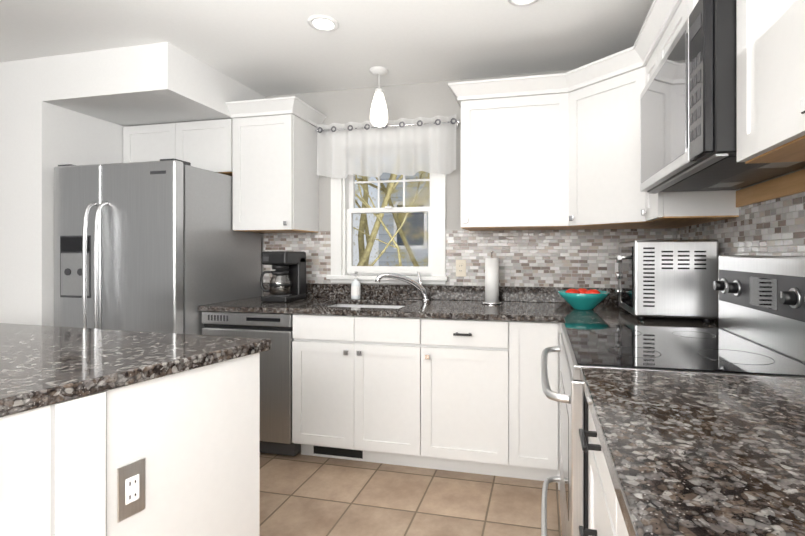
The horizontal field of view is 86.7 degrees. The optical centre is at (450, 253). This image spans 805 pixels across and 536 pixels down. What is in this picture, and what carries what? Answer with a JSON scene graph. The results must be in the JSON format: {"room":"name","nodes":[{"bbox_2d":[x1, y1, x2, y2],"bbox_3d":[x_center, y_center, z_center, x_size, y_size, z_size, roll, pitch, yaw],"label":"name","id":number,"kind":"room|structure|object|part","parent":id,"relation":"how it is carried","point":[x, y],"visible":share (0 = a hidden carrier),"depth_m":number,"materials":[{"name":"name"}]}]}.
{"room":"kitchen","nodes":[
{"label":"kitchen","id":0,"kind":"room"},
{"bbox_2d":[0,57,124,325],"bbox_3d":[-3.504,0.014,3.320,2.235,2.440,0.985,0,0,12],"label":"wall","id":1,"kind":"structure","parent":0,"point":[40,139],"depth_m":2.65,"materials":[{"name":"white paint"}]},
{"bbox_2d":[0,0,681,96],"bbox_3d":[-1.992,-1.237,0.934,6.190,0.060,5.020,0,0,12],"label":"ceiling","id":2,"kind":"structure","parent":0,"point":[265,48],"depth_m":2.35,"materials":[{"name":"paint"}]},
{"bbox_2d":[42,42,264,126],"bbox_3d":[-1.973,-1.071,2.931,0.923,0.270,0.865,0,0,12],"label":"ceiling soffit","id":3,"kind":"structure","parent":2,"relation":"attached to","point":[155,83],"depth_m":2.57,"materials":[{"name":"white paint"}]},
{"bbox_2d":[307,15,338,31],"bbox_3d":[-0.666,-1.200,2.215,0.160,0.011,0.160,0,0,12],"label":"recessed light","id":4,"kind":"object","parent":2,"relation":"in","point":[324,23],"visible":1,"depth_m":2.21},
{"bbox_2d":[370,66,387,126],"bbox_3d":[-0.472,-1.017,2.787,0.120,0.377,0.120,0,0,12],"label":"pendant light","id":5,"kind":"object","parent":2,"relation":"hanging from","point":[378,114],"visible":1,"depth_m":2.75,"materials":[{"name":"white glass"}]},
{"bbox_3d":[-0.472,-0.941,2.787,0.118,0.225,0.118,0,0,12],"label":"pendant shade","id":6,"kind":"part","parent":5,"relation":"part of","materials":[{"name":"white glass"}]},
{"bbox_2d":[507,0,537,5],"bbox_3d":[0.342,-1.200,1.979,0.160,0.011,0.160,0,0,12],"label":"recessed light","id":7,"kind":"object","parent":2,"relation":"in","point":[521,2],"visible":1,"depth_m":2.02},
{"bbox_2d":[260,451,561,535],"bbox_3d":[-1.992,1.263,0.933,6.190,0.060,5.020,0,0,12],"label":"floor","id":8,"kind":"structure","parent":0,"point":[304,495],"depth_m":2.11,"materials":[{"name":"tile"}]},
{"bbox_2d":[0,355,259,535],"bbox_3d":[-2.298,0.792,0.283,2.642,0.881,3.262,0,0,12],"label":"kitchen island","id":9,"kind":"object","parent":8,"relation":"on","point":[198,440],"depth_m":1.20,"materials":[{"name":"wood"}]},
{"bbox_2d":[117,457,144,522],"bbox_3d":[-0.857,0.633,1.138,0.007,0.145,0.068,0,0,25],"label":"outlet","id":10,"kind":"object","parent":9,"relation":"attached to","point":[130,489],"visible":1,"depth_m":1.13,"materials":[{"name":"metal"}]},
{"bbox_2d":[0,323,270,446],"bbox_3d":[-2.301,0.331,0.304,2.704,0.040,3.302,0,0,12],"label":"island countertop","id":11,"kind":"structure","parent":9,"relation":"on","point":[51,377],"depth_m":1.21,"materials":[{"name":"grey stone"}]},
{"bbox_2d":[54,158,260,334],"bbox_3d":[-1.974,0.338,2.899,0.907,1.790,0.848,0,0,12],"label":"refrigerator","id":12,"kind":"object","parent":8,"relation":"on","point":[161,246],"visible":0.62,"depth_m":2.56,"materials":[{"name":"silver metal"}]},
{"bbox_2d":[202,311,300,455],"bbox_3d":[-1.183,0.795,2.877,0.621,0.876,0.633,0,0,12],"label":"dishwasher","id":13,"kind":"object","parent":8,"relation":"on","point":[276,396],"visible":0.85,"depth_m":2.53,"materials":[{"name":"metal"}]},
{"bbox_2d":[292,330,431,468],"bbox_3d":[-0.458,0.913,2.726,0.850,0.640,0.630,0,0,12],"label":"base cabinet","id":14,"kind":"object","parent":8,"relation":"on","point":[358,397],"depth_m":2.42,"materials":[{"name":"white wood"}]},
{"bbox_2d":[408,318,519,477],"bbox_3d":[0.132,0.794,2.600,0.599,0.878,0.630,0,0,12],"label":"base cabinet","id":15,"kind":"object","parent":8,"relation":"on","point":[461,395],"depth_m":2.29,"materials":[{"name":"white wood"}]},
{"bbox_2d":[520,321,559,489],"bbox_3d":[0.468,0.794,2.528,0.314,0.878,0.630,0,0,12],"label":"base cabinet","id":16,"kind":"object","parent":8,"relation":"on","point":[539,415],"depth_m":2.22,"materials":[{"name":"white wood"}]},
{"bbox_2d":[198,283,615,322],"bbox_3d":[-0.082,0.393,2.615,2.893,0.344,0.668,0,0,12],"label":"countertop","id":17,"kind":"structure","parent":16,"relation":"on","point":[525,304],"depth_m":2.77,"materials":[{"name":"stone"}]},
{"bbox_2d":[260,251,305,301],"bbox_3d":[-1.158,0.153,2.917,0.218,0.335,0.252,0,0,12],"label":"coffee maker","id":18,"kind":"object","parent":17,"relation":"on","point":[287,282],"visible":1,"depth_m":2.83,"materials":[{"name":"black plastic"}]},
{"bbox_2d":[351,272,360,298],"bbox_3d":[-0.675,0.225,3.003,0.067,0.192,0.078,0,0,12],"label":"soap dispenser","id":19,"kind":"object","parent":17,"relation":"on","point":[355,289],"visible":1,"depth_m":2.98,"materials":[{"name":"white plastic"}]},
{"bbox_2d":[375,271,429,300],"bbox_3d":[-0.318,0.222,2.845,0.324,0.197,0.232,0,0,12],"label":"faucet","id":20,"kind":"object","parent":17,"relation":"on","point":[419,287],"visible":1,"depth_m":2.84,"materials":[{"name":"silver metal"}]},
{"bbox_2d":[481,251,502,304],"bbox_3d":[0.264,0.151,2.721,0.140,0.339,0.140,0,0,12],"label":"paper towel holder","id":21,"kind":"object","parent":17,"relation":"on","point":[491,280],"visible":1,"depth_m":2.68,"materials":[{"name":"white paper"}]},
{"bbox_2d":[558,287,609,309],"bbox_3d":[0.766,0.259,2.451,0.290,0.123,0.290,0,0,12],"label":"fruit bowl","id":22,"kind":"object","parent":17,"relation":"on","point":[582,298],"visible":1,"depth_m":2.38,"materials":[{"name":"teal ceramic"}]},
{"bbox_2d":[609,239,718,321],"bbox_3d":[1.060,0.128,2.191,0.436,0.385,0.426,0,0,12],"label":"toaster oven","id":23,"kind":"object","parent":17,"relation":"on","point":[667,278],"visible":1,"depth_m":1.98,"materials":[{"name":"silver metal"}]},
{"bbox_2d":[579,429,582,525],"bbox_3d":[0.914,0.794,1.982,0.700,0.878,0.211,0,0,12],"label":"base cabinet","id":24,"kind":"object","parent":8,"relation":"on","point":[580,430],"depth_m":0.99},
{"bbox_2d":[558,295,718,326],"bbox_3d":[0.895,0.287,1.971,0.713,0.132,0.183,0,0,12],"label":"countertop","id":25,"kind":"structure","parent":24,"relation":"on","point":[609,310],"depth_m":2.13,"materials":[{"name":"stone"}]},
{"bbox_2d":[583,406,606,535],"bbox_3d":[0.677,0.794,0.874,0.700,0.878,0.519,0,0,12],"label":"base cabinet","id":26,"kind":"object","parent":8,"relation":"on","point":[605,517],"depth_m":1.02,"materials":[{"name":"white wood"}]},
{"bbox_2d":[607,467,628,535],"bbox_3d":[0.534,0.794,0.204,0.700,0.878,0.970,0,0,12],"label":"base cabinet","id":27,"kind":"object","parent":8,"relation":"on","point":[616,526],"depth_m":0.78,"materials":[{"name":"white wood"}]},
{"bbox_2d":[580,323,804,535],"bbox_3d":[0.411,0.286,-0.297,0.713,0.132,2.919,0,0,12],"label":"countertop","id":28,"kind":"structure","parent":27,"relation":"on","point":[694,454],"depth_m":0.70,"materials":[{"name":"stone"}]},
{"bbox_2d":[541,255,804,535],"bbox_3d":[0.742,0.621,1.518,0.822,1.225,0.762,0,0,12],"label":"stove","id":29,"kind":"object","parent":8,"relation":"on","point":[760,331],"visible":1,"depth_m":1.38,"materials":[{"name":"silver metal"}]},
{"bbox_2d":[261,66,644,295],"bbox_3d":[-0.387,0.013,3.096,3.955,2.440,0.120,0,0,12],"label":"wall","id":30,"kind":"structure","parent":0,"point":[426,100],"depth_m":3.03,"materials":[{"name":"paint"}]},
{"bbox_2d":[123,119,232,175],"bbox_3d":[-1.919,-0.747,3.181,0.916,0.371,0.350,0,0,12],"label":"upper cabinet","id":31,"kind":"object","parent":30,"relation":"attached to","point":[207,145],"visible":0.62,"depth_m":3.00,"materials":[{"name":"white wood"}]},
{"bbox_2d":[226,96,325,232],"bbox_3d":[-1.220,-0.588,3.000,0.518,0.863,0.412,0,0,12],"label":"upper cabinet","id":32,"kind":"object","parent":30,"relation":"attached to","point":[275,183],"visible":1,"depth_m":2.88,"materials":[{"name":"white wood"}]},
{"bbox_2d":[326,173,448,283],"bbox_3d":[-0.450,-0.334,3.081,0.905,1.095,0.175,0,0,12],"label":"window unit","id":33,"kind":"structure","parent":30,"relation":"in","point":[343,211],"depth_m":3.09,"materials":[{"name":"white wood"}]},
{"bbox_2d":[315,114,459,178],"bbox_3d":[-0.455,-0.738,2.993,1.073,0.397,0.108,0,0,12],"label":"valance curtain","id":34,"kind":"object","parent":30,"relation":"attached to","point":[406,147],"visible":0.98,"depth_m":2.97,"materials":[{"name":"white fabric"}]},
{"bbox_3d":[-0.453,-0.891,3.002,1.073,0.060,0.090,0,0,12],"label":"valance rod","id":35,"kind":"part","parent":34,"relation":"part of","materials":[{"name":"silver metal"}]},
{"bbox_2d":[264,228,675,287],"bbox_3d":[-0.009,0.093,2.950,2.915,0.520,0.008,0,0,12],"label":"wall tile","id":36,"kind":"structure","parent":30,"relation":"attached to","point":[556,258],"depth_m":2.84,"materials":[{"name":"tile"}]},
{"bbox_2d":[456,260,465,276],"bbox_3d":[0.069,0.101,2.924,0.072,0.116,0.007,0,0,12],"label":"electrical outlet","id":37,"kind":"object","parent":36,"relation":"attached to","point":[460,268],"visible":1,"depth_m":2.92,"materials":[{"name":"beige plastic"}]},
{"bbox_2d":[615,261,617,272],"bbox_3d":[1.087,0.066,2.707,0.072,0.116,0.007,0,0,12],"label":"electrical outlet","id":38,"kind":"object","parent":36,"relation":"attached to","point":[616,267],"visible":0.21,"depth_m":2.71,"materials":[{"name":"beige plastic"}]},
{"bbox_2d":[456,74,575,230],"bbox_3d":[0.428,-0.591,2.663,0.692,0.858,0.383,0,0,12],"label":"upper cabinet","id":39,"kind":"object","parent":30,"relation":"attached to","point":[508,145],"depth_m":2.52,"materials":[{"name":"white wood"}]},
{"bbox_2d":[556,36,718,229],"bbox_3d":[0.988,-0.591,2.392,0.729,0.858,0.678,0,0,12],"label":"upper cabinet","id":40,"kind":"object","parent":30,"relation":"attached to","point":[565,159],"depth_m":2.31,"materials":[{"name":"white wood"}]},
{"bbox_2d":[741,167,804,188],"bbox_3d":[0.964,0.013,0.241,0.120,2.440,4.900,0,0,12],"label":"wall","id":41,"kind":"structure","parent":0,"point":[774,178],"depth_m":1.55,"materials":[{"name":"paint"}]},
{"bbox_2d":[656,4,675,67],"bbox_3d":[1.029,-0.830,1.623,0.326,0.204,0.442,0,0,12],"label":"upper cabinet","id":42,"kind":"object","parent":41,"relation":"attached to","point":[669,35],"depth_m":1.75,"materials":[{"name":"white wood"}]},
{"bbox_2d":[640,0,804,193],"bbox_3d":[0.948,-0.487,1.474,0.383,0.449,0.758,0,0,12],"label":"microwave","id":43,"kind":"object","parent":42,"relation":"attached to","point":[688,118],"visible":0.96,"depth_m":1.28,"materials":[{"name":"black metal"}]},
{"bbox_2d":[676,0,698,35],"bbox_3d":[0.961,-0.831,1.306,0.326,0.204,0.442,0,0,12],"label":"upper cabinet","id":44,"kind":"object","parent":41,"relation":"attached to","point":[685,8],"depth_m":1.55,"materials":[{"name":"white wood"}]},
{"bbox_2d":[636,40,740,223],"bbox_3d":[1.086,-0.547,1.980,0.365,0.770,0.280,0,0,12],"label":"upper cabinet","id":45,"kind":"object","parent":41,"relation":"attached to","point":[686,207],"depth_m":1.89,"materials":[{"name":"white wood"}]},
{"bbox_2d":[676,192,804,255],"bbox_3d":[0.931,0.055,0.397,0.008,0.595,4.592,0,0,12],"label":"wall tile","id":46,"kind":"structure","parent":41,"relation":"attached to","point":[774,227],"depth_m":1.62,"materials":[{"name":"tile"}]},
{"bbox_2d":[736,169,804,206],"bbox_3d":[1.167,-0.232,1.546,0.012,0.069,1.022,0,0,12],"label":"wood trim","id":47,"kind":"structure","parent":41,"relation":"attached to","point":[787,185],"depth_m":1.52,"materials":[{"name":"brown wood"}]},
{"bbox_2d":[736,0,804,163],"bbox_3d":[0.830,-0.588,0.689,0.326,0.689,0.820,0,0,12],"label":"upper cabinet","id":48,"kind":"object","parent":41,"relation":"attached to","point":[770,33],"depth_m":0.98,"materials":[{"name":"white wood"}]},
{"label":"outside","id":49,"kind":"structure","parent":0,"visible":0},
{"bbox_2d":[353,171,429,266],"bbox_3d":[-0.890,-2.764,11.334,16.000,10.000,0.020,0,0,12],"label":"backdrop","id":50,"kind":"structure","parent":49,"point":[413,222],"depth_m":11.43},
{"bbox_2d":[353,171,429,265],"bbox_3d":[-2.369,-2.567,7.160,8.361,8.250,4.673,0,0,12],"label":"tree","id":51,"kind":"object","parent":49,"point":[364,254],"depth_m":5.17,"materials":[{"name":"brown plant"}]}
]}

